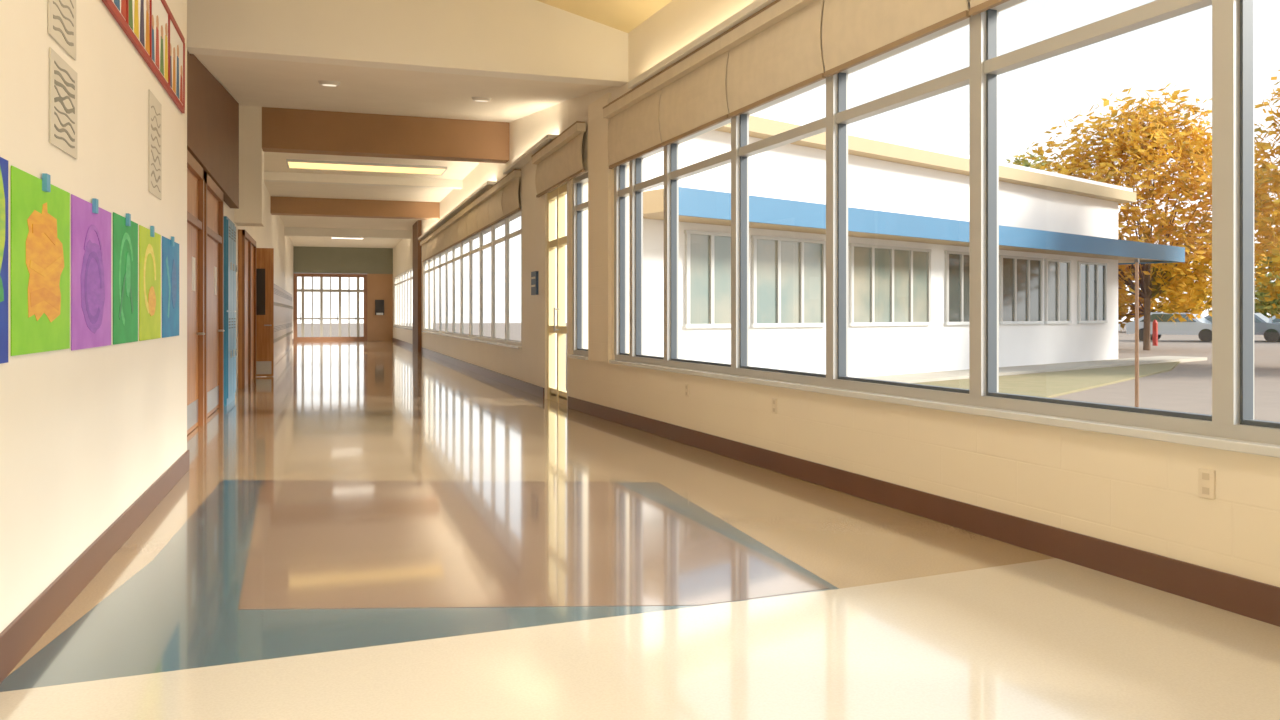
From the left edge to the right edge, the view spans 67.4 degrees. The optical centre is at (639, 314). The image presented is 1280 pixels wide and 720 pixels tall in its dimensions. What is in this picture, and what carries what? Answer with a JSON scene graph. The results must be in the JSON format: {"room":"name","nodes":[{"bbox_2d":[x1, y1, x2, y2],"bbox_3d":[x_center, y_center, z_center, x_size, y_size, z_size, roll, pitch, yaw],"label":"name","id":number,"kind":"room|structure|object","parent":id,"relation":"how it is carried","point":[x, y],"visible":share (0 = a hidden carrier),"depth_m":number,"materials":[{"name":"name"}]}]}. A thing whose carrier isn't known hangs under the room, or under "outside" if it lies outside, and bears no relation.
{"room":"school corridor","nodes":[
{"label":"school corridor","id":0,"kind":"room"},
{"bbox_2d":[0,0,186,632],"bbox_3d":[-1.720,-1.450,1.119,0.530,5.300,13.200,0,0,-18],"label":"wall","id":1,"kind":"structure","parent":0,"point":[85,433],"depth_m":4.30,"materials":[{"name":"beige paint"}]},
{"bbox_2d":[0,157,7,363],"bbox_3d":[-2.001,-0.231,2.864,0.020,0.782,0.790,0,0,-18],"label":"painting","id":2,"kind":"object","parent":1,"relation":"attached to","point":[3,162],"visible":1,"depth_m":3.19,"materials":[{"name":"paper"}]},
{"bbox_2d":[11,165,69,355],"bbox_3d":[-2.258,-0.198,3.648,0.020,0.675,0.780,0,0,-18],"label":"painting","id":3,"kind":"object","parent":1,"relation":"attached to","point":[40,210],"visible":1,"depth_m":3.58,"materials":[{"name":"paper"}]},
{"bbox_2d":[48,0,75,59],"bbox_3d":[-2.351,-1.315,3.912,0.008,0.450,0.420,0,0,-18],"label":"print","id":4,"kind":"object","parent":1,"relation":"attached to","point":[61,13],"visible":1,"depth_m":3.92,"materials":[{"name":"paper"}]},
{"bbox_2d":[49,47,76,158],"bbox_3d":[-2.358,-0.855,3.931,0.008,0.370,0.420,0,0,-18],"label":"print","id":5,"kind":"object","parent":1,"relation":"attached to","point":[62,78],"visible":1,"depth_m":3.90,"materials":[{"name":"paper"}]},
{"bbox_2d":[71,194,110,350],"bbox_3d":[-2.514,-0.193,4.427,0.020,0.685,0.780,0,0,-18],"label":"painting","id":6,"kind":"object","parent":1,"relation":"attached to","point":[90,223],"visible":1,"depth_m":4.35,"materials":[{"name":"paper"}]},
{"bbox_2d":[0,450,188,682],"bbox_3d":[-1.460,1.125,1.205,0.018,0.150,13.200,0,0,-18],"label":"baseboard","id":7,"kind":"structure","parent":1,"relation":"attached to","point":[16,640],"depth_m":4.07,"materials":[{"name":"brown rubber"}]},
{"bbox_2d":[113,212,137,344],"bbox_3d":[-2.757,-0.198,5.168,0.020,0.695,0.660,0,0,-18],"label":"painting","id":8,"kind":"object","parent":1,"relation":"attached to","point":[125,231],"visible":1,"depth_m":5.14,"materials":[{"name":"paper"}]},
{"bbox_2d":[102,0,184,113],"bbox_3d":[-2.969,-1.790,5.814,0.020,0.560,2.924,0,0,-18],"label":"banner","id":9,"kind":"object","parent":1,"relation":"attached to","point":[151,27],"visible":1,"depth_m":6.10,"materials":[{"name":"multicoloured paper"}]},
{"bbox_2d":[139,225,160,340],"bbox_3d":[-2.994,-0.198,5.890,0.020,0.695,0.740,0,0,-18],"label":"painting","id":10,"kind":"object","parent":1,"relation":"attached to","point":[149,240],"visible":1,"depth_m":5.84,"materials":[{"name":"paper"}]},
{"bbox_2d":[148,89,161,199],"bbox_3d":[-3.051,-1.060,6.045,0.008,0.620,0.450,0,0,-18],"label":"print","id":11,"kind":"object","parent":1,"relation":"attached to","point":[154,106],"visible":1,"depth_m":6.00,"materials":[{"name":"paper"}]},
{"bbox_2d":[162,236,178,337],"bbox_3d":[-3.253,-0.198,6.679,0.020,0.695,0.760,0,0,-18],"label":"painting","id":12,"kind":"object","parent":1,"relation":"attached to","point":[170,248],"visible":1,"depth_m":6.63,"materials":[{"name":"paper"}]},
{"bbox_2d":[234,105,263,226],"bbox_3d":[-6.269,-2.375,15.414,0.400,1.850,0.600,0,0,-18],"label":"wall","id":13,"kind":"structure","parent":0,"point":[250,212],"depth_m":15.14,"materials":[{"name":"beige paint"}]},
{"bbox_2d":[224,183,292,389],"bbox_3d":[-9.829,-1.450,25.297,0.200,5.300,37.800,0,0,-18],"label":"wall","id":14,"kind":"structure","parent":0,"point":[272,235],"depth_m":26.52,"materials":[{"name":"beige paint"}]},
{"bbox_2d":[187,150,204,434],"bbox_3d":[-4.540,-0.190,9.719,0.131,2.780,1.500,0,0,-18],"label":"door","id":15,"kind":"structure","parent":14,"relation":"in","point":[195,172],"depth_m":10.13,"materials":[{"name":"brown wood"}]},
{"bbox_2d":[187,50,238,208],"bbox_3d":[-4.936,-2.650,10.904,0.120,2.100,7.400,0,0,-18],"label":"bulkhead","id":16,"kind":"object","parent":14,"relation":"attached to","point":[212,112],"visible":0.48,"depth_m":11.15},
{"bbox_2d":[204,172,224,422],"bbox_3d":[-5.132,-0.190,11.524,0.131,2.780,1.900,0,0,-18],"label":"door","id":17,"kind":"structure","parent":14,"relation":"in","point":[214,330],"depth_m":11.67,"materials":[{"name":"brown wood"}]},
{"bbox_2d":[238,229,255,387],"bbox_3d":[-6.963,-0.100,17.054,0.100,2.600,2.850,0,0,-18],"label":"wood wall panel","id":18,"kind":"object","parent":14,"relation":"attached to","point":[246,243],"visible":1,"depth_m":16.59,"materials":[{"name":"brown wood"}]},
{"bbox_2d":[256,248,273,375],"bbox_3d":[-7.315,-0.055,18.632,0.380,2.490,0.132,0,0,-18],"label":"door","id":19,"kind":"structure","parent":14,"relation":"in","point":[264,256],"depth_m":18.65,"materials":[{"name":"orange wood"}]},
{"bbox_2d":[293,246,392,340],"bbox_3d":[-13.544,-1.050,44.075,4.650,4.500,0.200,0,0,-18],"label":"wall","id":20,"kind":"structure","parent":0,"point":[331,260],"depth_m":44.30,"materials":[{"name":"paint"}]},
{"bbox_2d":[293,273,366,341],"bbox_3d":[-14.120,-0.345,43.833,3.205,3.090,0.180,0,0,-18],"label":"door","id":21,"kind":"structure","parent":20,"relation":"in","point":[302,290],"depth_m":43.72,"materials":[{"name":"wood"}]},
{"bbox_2d":[375,300,383,314],"bbox_3d":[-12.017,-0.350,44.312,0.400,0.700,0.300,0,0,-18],"label":"sign","id":22,"kind":"object","parent":20,"relation":"attached to","point":[379,304],"visible":1,"depth_m":44.30,"materials":[{"name":"plastic"}]},
{"bbox_2d":[264,152,479,247],"bbox_3d":[-8.952,-3.350,30.162,4.700,0.500,29.500,0,0,-18],"label":"ceiling","id":23,"kind":"structure","parent":0,"point":[273,161],"depth_m":24.29,"materials":[{"name":"paint"}]},
{"bbox_2d":[331,237,363,238],"bbox_3d":[-11.666,-3.075,38.270,1.260,0.050,0.360,0,0,-18],"label":"recessed light","id":24,"kind":"object","parent":23,"relation":"in","point":[331,237],"visible":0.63,"depth_m":38.36,"materials":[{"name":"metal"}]},
{"bbox_2d":[285,227,410,238],"bbox_3d":[-10.505,-2.950,34.652,4.350,0.300,0.400,0,0,-18],"label":"beam","id":25,"kind":"structure","parent":23,"relation":"attached to","point":[289,231],"depth_m":34.46,"materials":[{"name":"paint"}]},
{"bbox_2d":[270,196,439,219],"bbox_3d":[-7.651,-2.880,25.958,4.350,0.440,0.500,0,0,-18],"label":"beam","id":26,"kind":"structure","parent":23,"relation":"attached to","point":[292,206],"depth_m":25.71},
{"bbox_2d":[264,171,462,188],"bbox_3d":[-6.186,-3.010,21.493,4.350,0.180,0.300,0,0,-18],"label":"beam","id":27,"kind":"structure","parent":23,"relation":"attached to","point":[269,176],"depth_m":21.35,"materials":[{"name":"paint"}]},
{"bbox_2d":[286,159,446,174],"bbox_3d":[-5.679,-3.075,20.028,3.160,0.050,0.960,0,0,-18],"label":"ceiling light","id":28,"kind":"object","parent":23,"relation":"attached to","point":[291,163],"visible":1,"depth_m":19.95,"materials":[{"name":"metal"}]},
{"bbox_2d":[262,107,508,163],"bbox_3d":[-4.171,-3.000,15.997,3.950,0.700,0.400,0,0,-18],"label":"beam","id":29,"kind":"structure","parent":23,"relation":"attached to","point":[284,130],"depth_m":15.78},
{"bbox_2d":[393,229,412,343],"bbox_3d":[-9.637,-1.150,39.463,0.300,4.700,11.000,0,0,-18],"label":"wall","id":30,"kind":"structure","parent":0,"point":[403,251],"depth_m":39.58,"materials":[{"name":"beige paint"}]},
{"bbox_2d":[394,267,412,328],"bbox_3d":[-9.590,-0.623,38.952,0.070,2.255,10.023,0,0,-18],"label":"window","id":31,"kind":"structure","parent":30,"relation":"in","point":[400,275],"depth_m":38.87,"materials":[{"name":"metal"}]},
{"bbox_2d":[194,54,612,121],"bbox_3d":[-3.277,-3.275,12.870,4.700,1.450,6.200,0,0,-18],"label":"ceiling","id":32,"kind":"structure","parent":0,"point":[251,82],"depth_m":12.04,"materials":[{"name":"paint"}]},
{"bbox_2d":[318,80,340,85],"bbox_3d":[-3.695,-2.755,11.417,0.258,0.070,0.256,0,0,-11],"label":"recessed light","id":33,"kind":"object","parent":32,"relation":"in","point":[321,82],"visible":1,"depth_m":11.34,"materials":[{"name":"beige plastic"}]},
{"bbox_2d":[472,97,490,101],"bbox_3d":[-2.076,-2.827,12.580,0.258,0.070,0.256,0,0,-11],"label":"recessed light","id":34,"kind":"object","parent":32,"relation":"in","point":[478,99],"visible":1,"depth_m":12.50,"materials":[{"name":"beige plastic"}]},
{"bbox_2d":[187,0,627,86],"bbox_3d":[-2.285,-3.341,9.801,4.470,1.642,0.250,0,0,-18],"label":"header beam","id":35,"kind":"structure","parent":0,"point":[536,40],"depth_m":9.71,"materials":[{"name":"paint"}]},
{"bbox_2d":[422,220,432,346],"bbox_3d":[-7.360,-1.150,32.527,0.300,4.700,3.600,0,0,-18],"label":"wall pier","id":36,"kind":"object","parent":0,"point":[422,220],"visible":0.14,"depth_m":30.85,"materials":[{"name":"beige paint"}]},
{"bbox_2d":[413,220,421,351],"bbox_3d":[-7.497,-0.950,32.271,0.120,4.300,2.000,0,0,-18],"label":"pier","id":37,"kind":"object","parent":36,"relation":"attached to","point":[417,226],"visible":1,"depth_m":31.44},
{"bbox_2d":[423,109,565,398],"bbox_3d":[-4.008,-1.150,22.313,0.300,4.700,17.900,0,0,-18],"label":"wall","id":38,"kind":"structure","parent":0,"point":[534,209],"depth_m":15.11,"materials":[{"name":"beige paint"}]},
{"bbox_2d":[418,181,495,239],"bbox_3d":[-4.872,-2.430,24.187,0.167,0.060,13.800,0,0,-18],"label":"light","id":39,"kind":"object","parent":38,"relation":"attached to","point":[488,184],"visible":0.86,"depth_m":21.25,"materials":[{"name":"beige plastic"}]},
{"bbox_2d":[393,206,521,348],"bbox_3d":[-6.525,-0.603,29.533,0.120,2.295,29.812,0,0,-18],"label":"window","id":40,"kind":"structure","parent":38,"relation":"in","point":[508,236],"depth_m":20.96,"materials":[{"name":"metal"}]},
{"bbox_2d":[420,239,426,261],"bbox_3d":[-6.756,-2.015,30.017,0.112,0.650,1.446,0,0,-18],"label":"roller shade","id":41,"kind":"object","parent":40,"relation":"attached to","point":[423,243],"visible":0.95,"depth_m":29.95,"materials":[{"name":"fabric"}]},
{"bbox_2d":[424,235,431,259],"bbox_3d":[-6.299,-2.015,28.625,0.112,0.650,1.446,0,0,-18],"label":"roller shade","id":42,"kind":"object","parent":40,"relation":"attached to","point":[428,240],"visible":0.94,"depth_m":28.60,"materials":[{"name":"fabric"}]},
{"bbox_2d":[429,231,437,256],"bbox_3d":[-5.842,-2.015,27.232,0.112,0.650,1.446,0,0,-18],"label":"roller shade","id":43,"kind":"object","parent":40,"relation":"attached to","point":[433,236],"visible":0.95,"depth_m":27.15,"materials":[{"name":"fabric"}]},
{"bbox_2d":[435,226,444,253],"bbox_3d":[-5.385,-2.015,25.840,0.112,0.650,1.446,0,0,-18],"label":"roller shade","id":44,"kind":"object","parent":40,"relation":"attached to","point":[440,247],"visible":0.95,"depth_m":25.82,"materials":[{"name":"fabric"}]},
{"bbox_2d":[441,221,450,249],"bbox_3d":[-4.928,-2.015,24.448,0.112,0.650,1.446,0,0,-18],"label":"roller shade","id":45,"kind":"object","parent":40,"relation":"attached to","point":[446,237],"visible":0.94,"depth_m":24.41,"materials":[{"name":"fabric"}]},
{"bbox_2d":[448,215,459,246],"bbox_3d":[-4.471,-2.015,23.055,0.112,0.650,1.446,0,0,-18],"label":"roller shade","id":46,"kind":"object","parent":40,"relation":"attached to","point":[454,239],"visible":0.94,"depth_m":23.01,"materials":[{"name":"fabric"}]},
{"bbox_2d":[455,208,467,241],"bbox_3d":[-4.014,-2.015,21.663,0.112,0.650,1.445,0,0,-18],"label":"roller shade","id":47,"kind":"object","parent":40,"relation":"attached to","point":[461,216],"visible":0.95,"depth_m":21.62,"materials":[{"name":"fabric"}]},
{"bbox_2d":[464,201,477,237],"bbox_3d":[-3.558,-2.015,20.270,0.112,0.650,1.446,0,0,-18],"label":"roller shade","id":48,"kind":"object","parent":40,"relation":"attached to","point":[472,228],"visible":0.95,"depth_m":20.20,"materials":[{"name":"fabric"}]},
{"bbox_2d":[474,192,489,231],"bbox_3d":[-3.100,-2.015,18.878,0.112,0.650,1.445,0,0,-18],"label":"roller shade","id":49,"kind":"object","parent":40,"relation":"attached to","point":[483,222],"visible":0.95,"depth_m":18.81,"materials":[{"name":"fabric"}]},
{"bbox_2d":[485,181,503,225],"bbox_3d":[-2.643,-2.015,17.486,0.112,0.650,1.446,0,0,-18],"label":"roller shade","id":50,"kind":"object","parent":40,"relation":"attached to","point":[494,193],"visible":0.97,"depth_m":17.42,"materials":[{"name":"fabric"}]},
{"bbox_2d":[392,338,543,397],"bbox_3d":[-6.443,1.125,29.223,0.018,0.150,32.450,0,0,-18],"label":"baseboard","id":51,"kind":"structure","parent":38,"relation":"attached to","point":[533,389],"depth_m":18.42,"materials":[{"name":"brown rubber"}]},
{"bbox_2d":[499,169,520,217],"bbox_3d":[-2.187,-2.015,16.093,0.112,0.650,1.446,0,0,-18],"label":"roller shade","id":52,"kind":"object","parent":38,"relation":"attached to","point":[510,205],"visible":1,"depth_m":15.99,"materials":[{"name":"fabric"}]},
{"bbox_2d":[503,134,557,173],"bbox_3d":[-1.691,-2.390,14.495,0.167,0.060,3.400,0,0,-18],"label":"light","id":53,"kind":"object","parent":38,"relation":"attached to","point":[525,158],"visible":0.73,"depth_m":14.29,"materials":[{"name":"beige"}]},
{"bbox_2d":[531,271,538,294],"bbox_3d":[-1.576,-0.475,14.349,0.045,0.350,0.350,0,0,-18],"label":"room sign","id":54,"kind":"object","parent":38,"relation":"attached to","point":[534,275],"visible":1,"depth_m":14.20,"materials":[{"name":"blue plastic"}]},
{"bbox_2d":[547,184,566,405],"bbox_3d":[-1.115,-0.273,13.159,0.172,2.945,1.290,0,0,-18],"label":"door","id":55,"kind":"structure","parent":38,"relation":"in","point":[559,394],"depth_m":13.26,"materials":[{"name":"glass"}]},
{"bbox_2d":[531,121,585,197],"bbox_3d":[-1.127,-2.035,12.865,0.112,0.610,2.670,0,0,-18],"label":"roller shade","id":56,"kind":"object","parent":38,"relation":"attached to","point":[559,161],"visible":1,"depth_m":12.62,"materials":[{"name":"fabric"}]},
{"bbox_2d":[7,341,1053,675],"bbox_3d":[-5.276,1.250,19.844,5.550,0.100,51.400,0,0,-18],"label":"floor","id":57,"kind":"structure","parent":0,"point":[328,410],"depth_m":7.86,"materials":[{"name":"beige tile"}]},
{"bbox_2d":[224,216,236,405],"bbox_3d":[-5.667,-0.050,13.191,0.154,2.500,1.200,0,0,-18],"label":"bank","id":58,"kind":"object","parent":57,"relation":"on","point":[230,267],"visible":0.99,"depth_m":12.81,"materials":[{"name":"metal"}]},
{"bbox_2d":[274,284,292,361],"bbox_3d":[-11.342,0.200,30.483,0.154,2.000,15.000,0,0,-18],"label":"bank","id":59,"kind":"object","parent":57,"relation":"on","point":[283,307],"visible":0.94,"depth_m":28.66,"materials":[{"name":"beige paint"}]},
{"bbox_2d":[0,480,838,691],"bbox_3d":[-1.138,1.199,5.473,3.290,0.002,4.050,0,0,-18],"label":"inlay","id":60,"kind":"object","parent":57,"relation":"on","point":[180,611],"visible":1,"depth_m":3.82,"materials":[{"name":"tile"}]},
{"bbox_2d":[238,480,827,609],"bbox_3d":[-0.949,1.198,5.561,2.534,0.002,3.780,0,0,-18],"label":"inlay","id":61,"kind":"object","parent":60,"relation":"on","point":[315,544],"visible":1,"depth_m":4.84,"materials":[{"name":"tile"}]},
{"bbox_2d":[0,558,1279,719],"bbox_3d":[1.546,1.199,-0.092,4.920,0.002,8.860,0,0,-18],"label":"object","id":62,"kind":"structure","parent":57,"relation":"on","point":[1055,638],"depth_m":3.27,"materials":[{"name":"tile"}]},
{"bbox_2d":[545,101,566,192],"bbox_3d":[-1.014,-2.625,13.192,0.300,1.750,1.300,0,0,-18],"label":"lintel","id":63,"kind":"object","parent":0,"point":[556,115],"depth_m":13.09,"materials":[{"name":"beige paint"}]},
{"bbox_2d":[537,0,672,32],"bbox_3d":[0.447,-3.688,2.646,5.500,1.725,15.150,0,0,-18],"label":"ceiling","id":64,"kind":"structure","parent":0,"point":[623,15],"depth_m":9.90,"materials":[{"name":"paint"}]},
{"bbox_2d":[569,0,1026,176],"bbox_3d":[2.321,-2.575,4.501,0.300,1.650,17.100,0,0,-21],"label":"wall","id":65,"kind":"structure","parent":0,"point":[678,23],"depth_m":9.41,"materials":[{"name":"beige paint"}]},
{"bbox_2d":[628,0,775,88],"bbox_3d":[2.505,-2.375,3.392,0.160,0.060,14.100,0,0,-21],"label":"light","id":66,"kind":"object","parent":65,"relation":"attached to","point":[757,5],"visible":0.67,"depth_m":8.25,"materials":[{"name":"beige"}]},
{"bbox_2d":[569,358,1279,586],"bbox_3d":[2.321,0.870,4.501,0.301,0.660,17.100,0,0,-21],"label":"wall","id":67,"kind":"structure","parent":0,"point":[1137,493],"depth_m":5.03,"materials":[{"name":"paint"}]},
{"bbox_2d":[567,100,568,406],"bbox_3d":[-0.796,-1.150,12.526,0.300,4.700,0.100,0,0,-18],"label":"jamb","id":68,"kind":"object","parent":67,"relation":"attached to","point":[567,100],"depth_m":12.50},
{"bbox_2d":[569,179,587,353],"bbox_3d":[-0.758,-0.605,12.413,0.300,2.290,0.120,0,0,-21],"label":"jamb","id":69,"kind":"object","parent":67,"relation":"attached to","point":[585,186],"depth_m":12.36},
{"bbox_2d":[572,172,587,355],"bbox_3d":[-0.678,-0.623,11.988,0.120,2.255,0.753,0,0,-21],"label":"window","id":70,"kind":"structure","parent":67,"relation":"in","point":[578,206],"depth_m":12.24,"materials":[{"name":"metal"}]},
{"bbox_2d":[588,93,628,362],"bbox_3d":[-0.336,-0.990,11.274,0.340,3.060,0.850,0,0,-21],"label":"pier","id":71,"kind":"object","parent":67,"relation":"on","point":[600,178],"depth_m":11.08,"materials":[{"name":"beige paint"}]},
{"bbox_2d":[685,384,688,396],"bbox_3d":[0.435,0.700,8.918,0.012,0.116,0.072,0,0,-21],"label":"wall outlet","id":72,"kind":"object","parent":67,"relation":"attached to","point":[686,385],"visible":1,"depth_m":8.89,"materials":[{"name":"beige plastic"}]},
{"bbox_2d":[772,398,776,413],"bbox_3d":[1.034,0.700,7.380,0.012,0.116,0.072,0,0,-21],"label":"wall outlet","id":73,"kind":"object","parent":67,"relation":"attached to","point":[774,401],"visible":1,"depth_m":7.37,"materials":[{"name":"beige plastic"}]},
{"bbox_2d":[568,396,1279,626],"bbox_3d":[2.173,1.125,4.444,0.031,0.150,17.100,0,0,-21],"label":"baseboard","id":74,"kind":"structure","parent":67,"relation":"attached to","point":[1260,601],"depth_m":5.01,"materials":[{"name":"brown rubber"}]},
{"bbox_2d":[568,354,1279,457],"bbox_3d":[2.144,0.525,4.529,0.096,0.040,16.680,0,0,-21],"label":"window sill","id":75,"kind":"structure","parent":67,"relation":"attached to","point":[1272,450],"depth_m":4.94,"materials":[{"name":"stone"}]},
{"bbox_2d":[614,0,1279,444],"bbox_3d":[2.501,-0.623,3.820,0.122,2.255,15.143,0,0,-21],"label":"window","id":76,"kind":"structure","parent":67,"relation":"in","point":[1232,417],"depth_m":5.28,"materials":[{"name":"metal"}]},
{"bbox_2d":[603,76,661,168],"bbox_3d":[-0.092,-1.995,10.125,0.112,0.690,1.528,0,0,-21],"label":"roller shade","id":77,"kind":"object","parent":76,"relation":"attached to","point":[634,126],"visible":0.98,"depth_m":10.04,"materials":[{"name":"fabric"}]},
{"bbox_2d":[654,35,730,146],"bbox_3d":[0.454,-1.995,8.724,0.112,0.690,1.471,0,0,-21],"label":"roller shade","id":78,"kind":"object","parent":76,"relation":"attached to","point":[693,100],"visible":0.96,"depth_m":8.63,"materials":[{"name":"fabric"}]},
{"bbox_2d":[720,0,825,117],"bbox_3d":[0.989,-1.995,7.349,0.112,0.690,1.471,0,0,-21],"label":"roller shade","id":79,"kind":"object","parent":76,"relation":"attached to","point":[775,52],"visible":1,"depth_m":7.28,"materials":[{"name":"fabric"}]},
{"bbox_2d":[822,0,970,76],"bbox_3d":[1.524,-1.995,5.975,0.112,0.690,1.471,0,0,-21],"label":"roller shade","id":80,"kind":"object","parent":76,"relation":"attached to","point":[854,32],"visible":1,"depth_m":6.09,"materials":[{"name":"fabric"}]},
{"bbox_2d":[969,0,1009,15],"bbox_3d":[2.058,-1.995,4.600,0.112,0.690,1.471,0,0,-21],"label":"roller shade","id":81,"kind":"object","parent":76,"relation":"attached to","point":[977,6],"visible":1,"depth_m":5.20,"materials":[{"name":"fabric"}]},
{"bbox_2d":[1198,468,1214,498],"bbox_3d":[2.354,0.700,3.988,0.012,0.116,0.072,0,0,-21],"label":"wall outlet","id":82,"kind":"object","parent":67,"relation":"attached to","point":[1206,478],"visible":1,"depth_m":3.98,"materials":[{"name":"beige plastic"}]},
{"label":"outside","id":83,"kind":"structure","parent":0,"visible":0},
{"bbox_2d":[297,321,1279,421],"bbox_3d":[31.915,1.410,63.099,220.000,0.180,220.000,0,0,-18],"label":"ground","id":84,"kind":"structure","parent":83,"point":[1187,387],"depth_m":20.28,"materials":[{"name":"grey concrete"}]},
{"bbox_2d":[643,112,1184,376],"bbox_3d":[3.659,-1.100,25.146,20.650,4.840,12.260,0,0,-41],"label":"school building","id":85,"kind":"structure","parent":84,"relation":"on","point":[1061,251],"depth_m":19.35,"materials":[{"name":"white paint"}]},
{"bbox_2d":[1006,147,1053,171],"bbox_3d":[17.669,-3.183,45.202,7.095,9.010,7.454,0,0,-18],"label":"autumn tree","id":86,"kind":"object","parent":84,"relation":"on","point":[1024,162],"visible":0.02,"depth_m":44.15,"materials":[{"name":"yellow plant"}]},
{"bbox_2d":[857,356,1206,382],"bbox_3d":[7.923,1.275,21.338,21.789,0.090,1.200,0,0,-41],"label":"sidewalk","id":87,"kind":"structure","parent":84,"relation":"on","point":[1027,369],"depth_m":22.07,"materials":[{"name":"concrete"}]},
{"bbox_2d":[914,361,1179,397],"bbox_3d":[9.321,1.300,19.473,17.778,0.040,3.350,0,0,-41],"label":"lawn","id":88,"kind":"structure","parent":84,"relation":"on","point":[1057,383],"depth_m":18.76,"materials":[{"name":"green plant"}]},
{"bbox_2d":[1134,259,1138,406],"bbox_3d":[5.951,0.325,11.499,0.059,1.990,0.059,0,0,-18],"label":"metal post","id":89,"kind":"object","parent":84,"relation":"on","point":[1136,261],"visible":0.83,"depth_m":11.48,"materials":[{"name":"metal"}]},
{"bbox_2d":[1019,83,1279,349],"bbox_3d":[18.791,-3.681,35.730,9.881,10.004,10.272,0,0,34],"label":"autumn tree","id":90,"kind":"object","parent":84,"relation":"on","point":[1143,144],"visible":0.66,"depth_m":34.25,"materials":[{"name":"orange plant"}]},
{"bbox_2d":[1152,320,1157,345],"bbox_3d":[22.137,0.760,41.261,0.212,1.120,0.212,0,0,-18],"label":"bollard","id":91,"kind":"object","parent":84,"relation":"on","point":[1155,323],"visible":1,"depth_m":41.19,"materials":[{"name":"red metal"}]},
{"bbox_2d":[1118,263,1211,331],"bbox_3d":[38.487,-1.754,74.010,9.654,8.892,9.681,0,0,-36],"label":"tree","id":92,"kind":"object","parent":84,"relation":"on","point":[1123,312],"visible":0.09,"depth_m":73.13,"materials":[{"name":"orange plant"}]},
{"bbox_2d":[1126,312,1211,341],"bbox_3d":[26.975,0.595,48.006,4.500,1.450,1.760,0,0,45],"label":"parked car","id":93,"kind":"object","parent":84,"relation":"on","point":[1201,327],"visible":0.5,"depth_m":47.41,"materials":[{"name":"paint"}]},
{"bbox_2d":[1201,70,1279,318],"bbox_3d":[17.806,-3.003,22.493,7.876,8.650,8.207,0,0,22],"label":"autumn tree","id":94,"kind":"object","parent":84,"relation":"on","point":[1269,234],"visible":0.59,"depth_m":23.40,"materials":[{"name":"orange plant"}]},
{"bbox_2d":[1204,313,1279,341],"bbox_3d":[30.137,0.595,47.991,4.500,1.450,1.760,0,0,45],"label":"parked car","id":95,"kind":"object","parent":84,"relation":"on","point":[1263,325],"visible":0.4,"depth_m":46.64,"materials":[{"name":"paint"}]},
{"bbox_2d":[1254,232,1279,317],"bbox_3d":[48.255,-2.302,70.642,9.874,9.130,9.784,0,0,-18],"label":"tree","id":96,"kind":"object","parent":84,"relation":"on","point":[1260,306],"visible":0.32,"depth_m":69.08,"materials":[{"name":"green plant"}]},
{"bbox_2d":[1269,313,1279,322],"bbox_3d":[33.234,0.595,47.534,4.500,1.450,1.760,0,0,45],"label":"parked car","id":97,"kind":"object","parent":84,"relation":"on","point":[1274,318],"visible":0.06,"depth_m":47.89,"materials":[{"name":"paint"}]}
]}

